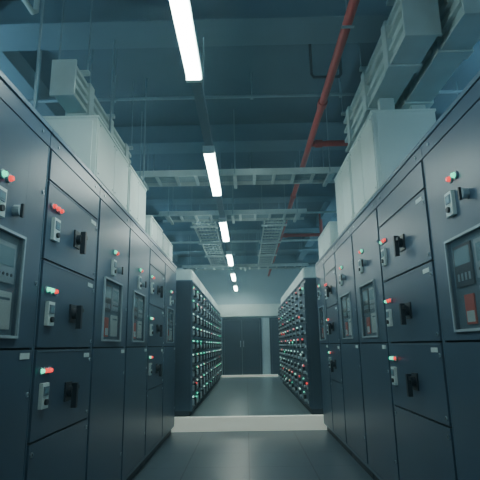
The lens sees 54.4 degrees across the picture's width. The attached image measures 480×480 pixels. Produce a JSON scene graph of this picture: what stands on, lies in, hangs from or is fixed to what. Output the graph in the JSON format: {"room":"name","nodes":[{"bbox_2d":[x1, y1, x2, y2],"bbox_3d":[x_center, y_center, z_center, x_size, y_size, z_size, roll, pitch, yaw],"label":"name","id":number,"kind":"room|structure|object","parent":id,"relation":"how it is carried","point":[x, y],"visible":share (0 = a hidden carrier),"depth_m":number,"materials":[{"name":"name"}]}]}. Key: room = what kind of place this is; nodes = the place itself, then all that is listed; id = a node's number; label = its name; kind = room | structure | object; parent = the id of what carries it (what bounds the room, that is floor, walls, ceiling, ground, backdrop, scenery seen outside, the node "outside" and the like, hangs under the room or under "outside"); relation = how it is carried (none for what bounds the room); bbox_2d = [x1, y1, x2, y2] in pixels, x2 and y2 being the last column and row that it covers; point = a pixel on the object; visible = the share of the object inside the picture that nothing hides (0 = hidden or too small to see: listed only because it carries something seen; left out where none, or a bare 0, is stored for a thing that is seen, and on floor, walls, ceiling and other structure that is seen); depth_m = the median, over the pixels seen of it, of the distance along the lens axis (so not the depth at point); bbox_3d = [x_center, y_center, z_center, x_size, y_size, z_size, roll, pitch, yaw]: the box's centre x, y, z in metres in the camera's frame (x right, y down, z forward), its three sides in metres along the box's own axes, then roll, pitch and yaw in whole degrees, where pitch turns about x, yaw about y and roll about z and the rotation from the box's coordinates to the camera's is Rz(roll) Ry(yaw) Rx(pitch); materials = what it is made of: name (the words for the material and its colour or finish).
{"room":"electrical room","nodes":[
{"label":"electrical room","id":0,"kind":"room"},
{"bbox_2d":[0,0,479,256],"bbox_3d":[0.046,-1.293,7.005,8.400,0.100,17.500,-1,-13,1],"label":"ceiling","id":1,"kind":"structure","parent":0,"point":[275,69],"depth_m":5.14,"materials":[{"name":"paint"}]},
{"bbox_2d":[22,0,39,14],"bbox_3d":[-1.568,-2.104,2.326,0.040,0.319,2.569,-1,-13,1],"label":"conduit pipe","id":2,"kind":"object","parent":1,"relation":"attached to","point":[33,10],"visible":1,"depth_m":3.47,"materials":[{"name":"metal"}]},
{"bbox_2d":[33,0,146,181],"bbox_3d":[-0.096,-0.938,4.621,3.264,1.635,3.416,-1,-13,1],"label":"rods","id":3,"kind":"object","parent":1,"relation":"hanging from","point":[39,53],"visible":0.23,"depth_m":3.76,"materials":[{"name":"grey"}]},
{"bbox_2d":[0,51,181,267],"bbox_3d":[-2.151,-1.103,6.994,0.200,0.200,17.500,-1,-13,1],"label":"ceiling beam","id":4,"kind":"structure","parent":1,"relation":"attached to","point":[15,67],"depth_m":4.63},
{"bbox_2d":[190,204,227,266],"bbox_3d":[-0.565,-0.185,9.712,0.460,0.850,4.350,-1,-13,1],"label":"cable tray","id":5,"kind":"object","parent":1,"relation":"hanging from","point":[205,241],"visible":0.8,"depth_m":8.97,"materials":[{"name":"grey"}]},
{"bbox_2d":[191,37,235,283],"bbox_3d":[-0.254,-0.742,6.936,0.070,0.995,17.000,-1,-13,1],"label":"rail","id":6,"kind":"object","parent":1,"relation":"hanging from","point":[198,88],"visible":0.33,"depth_m":3.79,"materials":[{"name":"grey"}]},
{"bbox_2d":[169,0,201,82],"bbox_3d":[-0.309,-1.208,2.445,0.104,0.066,1.290,-1,-13,1],"label":"ceiling lamp","id":7,"kind":"object","parent":6,"relation":"attached to","point":[181,10],"visible":1,"depth_m":2.64,"materials":[{"name":"grey plastic"}]},
{"bbox_2d":[203,145,221,196],"bbox_3d":[-0.274,-0.676,4.805,0.104,0.066,1.270,-1,-13,1],"label":"ceiling lamp","id":8,"kind":"object","parent":6,"relation":"attached to","point":[208,151],"visible":1,"depth_m":4.62,"materials":[{"name":"grey plastic"}]},
{"bbox_2d":[219,218,228,241],"bbox_3d":[-0.239,-0.141,7.186,0.104,0.066,1.290,-1,-13,1],"label":"ceiling lamp","id":9,"kind":"object","parent":6,"relation":"attached to","point":[222,221],"visible":1,"depth_m":6.97,"materials":[{"name":"grey plastic"}]},
{"bbox_2d":[226,251,232,265],"bbox_3d":[-0.205,0.392,9.551,0.104,0.066,1.300,-1,-13,1],"label":"ceiling lamp","id":10,"kind":"object","parent":6,"relation":"attached to","point":[228,253],"visible":1,"depth_m":9.30,"materials":[{"name":"grey plastic"}]},
{"bbox_2d":[230,271,235,280],"bbox_3d":[-0.170,0.930,11.941,0.104,0.066,1.300,-1,-13,1],"label":"ceiling lamp","id":11,"kind":"object","parent":6,"relation":"attached to","point":[232,273],"visible":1,"depth_m":11.59,"materials":[{"name":"grey plastic"}]},
{"bbox_2d":[159,166,306,224],"bbox_3d":[-0.114,-0.727,7.341,2.250,0.850,0.460,-1,-13,1],"label":"cable tray","id":12,"kind":"object","parent":1,"relation":"hanging from","point":[232,215],"visible":0.93,"depth_m":7.16,"materials":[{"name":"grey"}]},
{"bbox_2d":[153,154,312,170],"bbox_3d":[0.047,-1.110,6.709,7.800,0.386,0.082,-1,-13,1],"label":"conduit pipe","id":13,"kind":"object","parent":1,"relation":"hanging from","point":[153,154],"visible":0.12,"depth_m":6.74,"materials":[{"name":"metal"}]},
{"bbox_2d":[135,108,340,189],"bbox_3d":[-0.064,-1.102,5.682,2.500,0.850,0.440,-1,-13,1],"label":"cable tray","id":14,"kind":"object","parent":1,"relation":"hanging from","point":[302,175],"visible":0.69,"depth_m":5.55,"materials":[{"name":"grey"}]},
{"bbox_2d":[0,0,479,50],"bbox_3d":[0.003,-1.820,3.844,8.400,0.260,0.340,-1,-13,1],"label":"ceiling beam","id":15,"kind":"structure","parent":1,"relation":"attached to","point":[132,23],"depth_m":3.75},
{"bbox_2d":[146,183,335,205],"bbox_3d":[0.068,-0.821,8.282,8.400,0.260,0.340,-1,-13,1],"label":"ceiling beam","id":16,"kind":"structure","parent":1,"relation":"attached to","point":[271,193],"depth_m":8.17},
{"bbox_2d":[146,203,336,216],"bbox_3d":[0.078,-0.642,8.858,7.800,0.356,0.062,-1,-13,1],"label":"conduit pipe","id":17,"kind":"object","parent":1,"relation":"hanging from","point":[311,212],"visible":0.08,"depth_m":8.80,"materials":[{"name":"metal"}]},
{"bbox_2d":[171,235,317,243],"bbox_3d":[0.112,-0.112,11.199,7.800,0.361,0.072,-1,-13,1],"label":"conduit pipe","id":18,"kind":"object","parent":1,"relation":"hanging from","point":[286,240],"visible":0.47,"depth_m":11.15,"materials":[{"name":"metal"}]},
{"bbox_2d":[28,70,461,102],"bbox_3d":[0.017,-1.586,4.766,7.800,0.312,0.054,-1,-13,1],"label":"conduit pipe","id":19,"kind":"object","parent":1,"relation":"attached to","point":[339,94],"visible":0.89,"depth_m":4.73,"materials":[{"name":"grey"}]},
{"bbox_2d":[182,235,307,270],"bbox_3d":[0.131,0.346,12.119,3.200,0.850,0.500,-1,-13,1],"label":"cable tray","id":20,"kind":"object","parent":1,"relation":"hanging from","point":[300,265],"visible":0.85,"depth_m":11.89,"materials":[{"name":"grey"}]},
{"bbox_2d":[172,241,318,253],"bbox_3d":[0.134,0.190,12.770,8.400,0.260,0.340,-1,-13,1],"label":"ceiling beam","id":21,"kind":"structure","parent":1,"relation":"attached to","point":[293,246],"depth_m":12.65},
{"bbox_2d":[156,217,336,234],"bbox_3d":[0.101,-0.315,10.526,8.400,0.260,0.340,-1,-13,1],"label":"ceiling beam","id":22,"kind":"structure","parent":1,"relation":"attached to","point":[308,224],"depth_m":10.41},
{"bbox_2d":[174,254,318,266],"bbox_3d":[0.164,0.651,14.818,8.400,0.260,0.340,-1,-13,1],"label":"ceiling beam","id":23,"kind":"structure","parent":1,"relation":"attached to","point":[310,259],"depth_m":14.70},
{"bbox_2d":[256,184,286,265],"bbox_3d":[0.585,-0.208,9.700,0.420,0.850,4.350,-1,-13,1],"label":"cable tray","id":24,"kind":"object","parent":1,"relation":"hanging from","point":[275,235],"visible":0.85,"depth_m":8.95,"materials":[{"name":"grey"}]},
{"bbox_2d":[115,120,436,154],"bbox_3d":[0.036,-1.326,6.039,8.400,0.260,0.340,-1,-13,1],"label":"ceiling beam","id":25,"kind":"structure","parent":1,"relation":"attached to","point":[273,136],"depth_m":5.93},
{"bbox_2d":[268,0,359,276],"bbox_3d":[1.227,-0.959,7.041,0.918,0.575,17.150,-1,-13,1],"label":"pipe","id":26,"kind":"object","parent":1,"relation":"hanging from","point":[351,9],"visible":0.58,"depth_m":4.42,"materials":[{"name":"red metal"}]},
{"bbox_2d":[296,202,335,260],"bbox_3d":[1.748,-1.180,6.955,0.200,0.200,17.500,-1,-13,1],"label":"ceiling beam","id":27,"kind":"structure","parent":1,"relation":"attached to","point":[327,206],"depth_m":10.07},
{"bbox_2d":[308,44,341,78],"bbox_3d":[0.760,-1.655,4.175,0.286,0.462,0.025,-1,-13,1],"label":"loop","id":28,"kind":"object","parent":1,"relation":"hanging from","point":[309,45],"visible":0.48,"depth_m":4.13,"materials":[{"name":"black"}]},
{"bbox_2d":[176,264,315,376],"bbox_3d":[0.206,2.581,15.152,8.600,4.080,0.100,-1,-13,1],"label":"wall","id":29,"kind":"structure","parent":0,"point":[254,286],"depth_m":15.32,"materials":[{"name":"paint"}]},
{"bbox_2d":[222,318,262,374],"bbox_3d":[0.069,3.408,14.877,1.260,1.810,0.070,-1,-13,1],"label":"door","id":30,"kind":"structure","parent":29,"relation":"in","point":[241,337],"depth_m":14.88,"materials":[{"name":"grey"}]},
{"bbox_2d":[218,304,280,316],"bbox_3d":[0.349,2.278,15.114,3.500,0.390,0.098,-1,-13,1],"label":"trim","id":31,"kind":"structure","parent":29,"relation":"attached to","point":[234,310],"depth_m":15.07,"materials":[{"name":"paint"}]},
{"bbox_2d":[222,374,277,376],"bbox_3d":[0.307,4.231,14.543,1.750,0.050,0.240,-1,-13,1],"label":"trim","id":32,"kind":"structure","parent":29,"relation":"attached to","point":[262,375],"depth_m":14.43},
{"bbox_2d":[269,317,280,374],"bbox_3d":[1.569,3.379,14.862,1.220,1.810,0.070,-1,-13,1],"label":"door","id":33,"kind":"structure","parent":29,"relation":"in","point":[273,323],"depth_m":14.86,"materials":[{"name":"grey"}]},
{"bbox_2d":[190,376,311,416],"bbox_3d":[0.175,3.437,10.510,8.400,0.170,8.580,-1,-13,1],"label":"floor","id":34,"kind":"structure","parent":0,"point":[230,396],"depth_m":8.39,"materials":[{"name":"tile"}]},
{"bbox_2d":[174,280,221,416],"bbox_3d":[-0.993,2.357,10.357,0.810,1.910,7.588,-1,-13,1],"label":"tall cabinet","id":35,"kind":"object","parent":34,"relation":"on","point":[198,338],"visible":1,"depth_m":6.86,"materials":[{"name":"black metal"}]},
{"bbox_2d":[176,269,218,310],"bbox_3d":[-0.950,1.341,10.732,0.508,0.234,6.900,-1,-13,1],"label":"box","id":36,"kind":"object","parent":35,"relation":"on","point":[185,274],"visible":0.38,"depth_m":7.44,"materials":[{"name":"paint"}]},
{"bbox_2d":[171,414,326,431],"bbox_3d":[0.114,2.494,6.346,8.400,0.182,0.120,-1,-13,1],"label":"step","id":37,"kind":"structure","parent":34,"relation":"attached to","point":[260,422],"depth_m":6.30,"materials":[{"name":"white concrete"}]},
{"bbox_2d":[278,278,322,414],"bbox_3d":[1.352,2.091,9.357,0.810,1.910,5.588,-1,-13,1],"label":"tall cabinet","id":38,"kind":"object","parent":34,"relation":"on","point":[299,344],"visible":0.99,"depth_m":7.04,"materials":[{"name":"black metal"}]},
{"bbox_2d":[281,267,315,303],"bbox_3d":[1.277,1.077,9.734,0.508,0.234,4.900,-1,-13,1],"label":"box","id":39,"kind":"object","parent":38,"relation":"on","point":[306,272],"visible":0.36,"depth_m":7.57,"materials":[{"name":"paint"}]},
{"bbox_2d":[132,430,372,479],"bbox_3d":[0.114,2.590,6.130,8.400,0.100,17.500,-1,-13,1],"label":"floor","id":40,"kind":"structure","parent":0,"point":[287,454],"depth_m":4.79,"materials":[{"name":"tile"}]},
{"bbox_2d":[0,70,52,479],"bbox_3d":[-1.397,0.437,1.788,0.952,2.242,0.794,-1,-13,1],"label":"tall cabinet","id":41,"kind":"object","parent":40,"relation":"on","point":[25,135],"visible":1,"depth_m":2.02,"materials":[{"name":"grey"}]},
{"bbox_2d":[23,129,101,479],"bbox_3d":[-1.378,0.615,2.583,0.968,2.242,0.824,-1,-13,1],"label":"tall cabinet","id":42,"kind":"object","parent":40,"relation":"on","point":[56,432],"visible":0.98,"depth_m":2.52,"materials":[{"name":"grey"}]},
{"bbox_2d":[85,184,130,479],"bbox_3d":[-1.374,0.800,3.402,0.952,2.242,0.844,-1,-13,1],"label":"tall cabinet","id":43,"kind":"object","parent":40,"relation":"on","point":[107,365],"visible":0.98,"depth_m":3.34,"materials":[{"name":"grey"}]},
{"bbox_2d":[42,115,128,209],"bbox_3d":[-1.242,-0.542,3.666,0.523,0.488,0.882,-1,-13,1],"label":"box","id":44,"kind":"object","parent":43,"relation":"on","point":[88,136],"visible":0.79,"depth_m":3.29,"materials":[{"name":"paint"}]},
{"bbox_2d":[49,0,133,163],"bbox_3d":[-1.238,-1.270,4.164,0.250,1.149,1.670,-1,-13,1],"label":"duct","id":45,"kind":"object","parent":44,"relation":"on","point":[68,84],"visible":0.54,"depth_m":3.48,"materials":[{"name":"metal"}]},
{"bbox_2d":[121,216,150,479],"bbox_3d":[-1.361,0.988,4.236,0.952,2.242,0.854,-1,-13,1],"label":"tall cabinet","id":46,"kind":"object","parent":40,"relation":"on","point":[134,399],"visible":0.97,"depth_m":4.16,"materials":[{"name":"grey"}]},
{"bbox_2d":[126,164,146,230],"bbox_3d":[-1.230,-0.360,4.476,0.523,0.488,0.702,-1,-13,1],"label":"box","id":47,"kind":"object","parent":46,"relation":"on","point":[136,195],"visible":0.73,"depth_m":4.39,"materials":[{"name":"paint"}]},
{"bbox_2d":[140,239,165,468],"bbox_3d":[-1.341,1.183,5.104,0.968,2.242,0.914,-1,-13,1],"label":"tall cabinet","id":48,"kind":"object","parent":40,"relation":"on","point":[155,342],"visible":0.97,"depth_m":5.02,"materials":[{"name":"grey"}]},
{"bbox_2d":[145,215,162,249],"bbox_3d":[-1.214,-0.048,5.409,0.523,0.288,0.702,-1,-13,1],"label":"box","id":49,"kind":"object","parent":48,"relation":"on","point":[152,228],"visible":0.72,"depth_m":5.19,"materials":[{"name":"paint"}]},
{"bbox_2d":[158,255,176,447],"bbox_3d":[-1.335,1.388,6.012,0.952,2.242,0.934,-1,-13,1],"label":"tall cabinet","id":50,"kind":"object","parent":40,"relation":"on","point":[168,401],"visible":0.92,"depth_m":5.95,"materials":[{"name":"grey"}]},
{"bbox_2d":[162,233,172,260],"bbox_3d":[-1.203,0.131,6.158,0.523,0.268,0.762,-1,-13,1],"label":"box","id":51,"kind":"object","parent":50,"relation":"on","point":[167,247],"visible":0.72,"depth_m":6.09,"materials":[{"name":"paint"}]},
{"bbox_2d":[315,256,337,440],"bbox_3d":[1.534,1.363,6.124,0.952,2.242,0.724,-1,-13,1],"label":"tall cabinet","id":52,"kind":"object","parent":40,"relation":"on","point":[320,274],"visible":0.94,"depth_m":6.08,"materials":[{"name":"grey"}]},
{"bbox_2d":[323,243,351,455],"bbox_3d":[1.515,1.199,5.397,0.968,2.242,0.754,-1,-13,1],"label":"tall cabinet","id":53,"kind":"object","parent":40,"relation":"on","point":[331,295],"visible":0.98,"depth_m":5.33,"materials":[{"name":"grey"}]},
{"bbox_2d":[318,221,338,258],"bbox_3d":[1.352,0.037,6.096,0.523,0.338,0.952,-1,-13,1],"label":"box","id":54,"kind":"object","parent":53,"relation":"on","point":[328,236],"visible":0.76,"depth_m":5.81,"materials":[{"name":"paint"}]},
{"bbox_2d":[334,224,373,479],"bbox_3d":[1.512,1.020,4.602,0.952,2.242,0.864,-1,-13,1],"label":"tall cabinet","id":55,"kind":"object","parent":40,"relation":"on","point":[344,257],"visible":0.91,"depth_m":4.54,"materials":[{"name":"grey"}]},
{"bbox_2d":[334,153,354,235],"bbox_3d":[1.330,-0.430,4.864,0.523,0.708,0.762,-1,-13,1],"label":"box","id":56,"kind":"object","parent":55,"relation":"on","point":[343,179],"visible":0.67,"depth_m":4.78,"materials":[{"name":"paint"}]},
{"bbox_2d":[350,194,399,479],"bbox_3d":[1.499,0.829,3.753,0.952,2.242,0.864,-1,-13,1],"label":"tall cabinet","id":57,"kind":"object","parent":40,"relation":"on","point":[382,447],"visible":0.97,"depth_m":3.69,"materials":[{"name":"blue"}]},
{"bbox_2d":[349,108,435,216],"bbox_3d":[1.318,-0.613,4.054,0.523,0.708,0.822,-1,-13,1],"label":"box","id":58,"kind":"object","parent":57,"relation":"on","point":[385,138],"visible":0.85,"depth_m":3.71,"materials":[{"name":"paint"}]},
{"bbox_2d":[340,0,441,151],"bbox_3d":[1.224,-1.437,4.114,0.320,0.929,1.970,-1,-13,1],"label":"duct","id":59,"kind":"object","parent":58,"relation":"on","point":[411,28],"visible":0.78,"depth_m":3.49,"materials":[{"name":"metal"}]},
{"bbox_2d":[395,0,479,108],"bbox_3d":[1.522,-1.465,4.013,0.320,0.929,2.170,-1,-13,1],"label":"duct","id":60,"kind":"object","parent":58,"relation":"on","point":[459,19],"visible":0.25,"depth_m":3.31,"materials":[{"name":"metal"}]},
{"bbox_2d":[375,142,458,479],"bbox_3d":[1.478,0.629,2.866,0.968,2.242,0.944,-1,-13,1],"label":"tall cabinet","id":61,"kind":"object","parent":40,"relation":"on","point":[421,395],"visible":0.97,"depth_m":2.78,"materials":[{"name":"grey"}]},
{"bbox_2d":[419,70,479,479],"bbox_3d":[1.473,0.428,1.973,0.952,2.242,0.874,-1,-13,1],"label":"tall cabinet","id":62,"kind":"object","parent":40,"relation":"on","point":[450,147],"visible":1,"depth_m":2.19,"materials":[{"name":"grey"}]}
]}

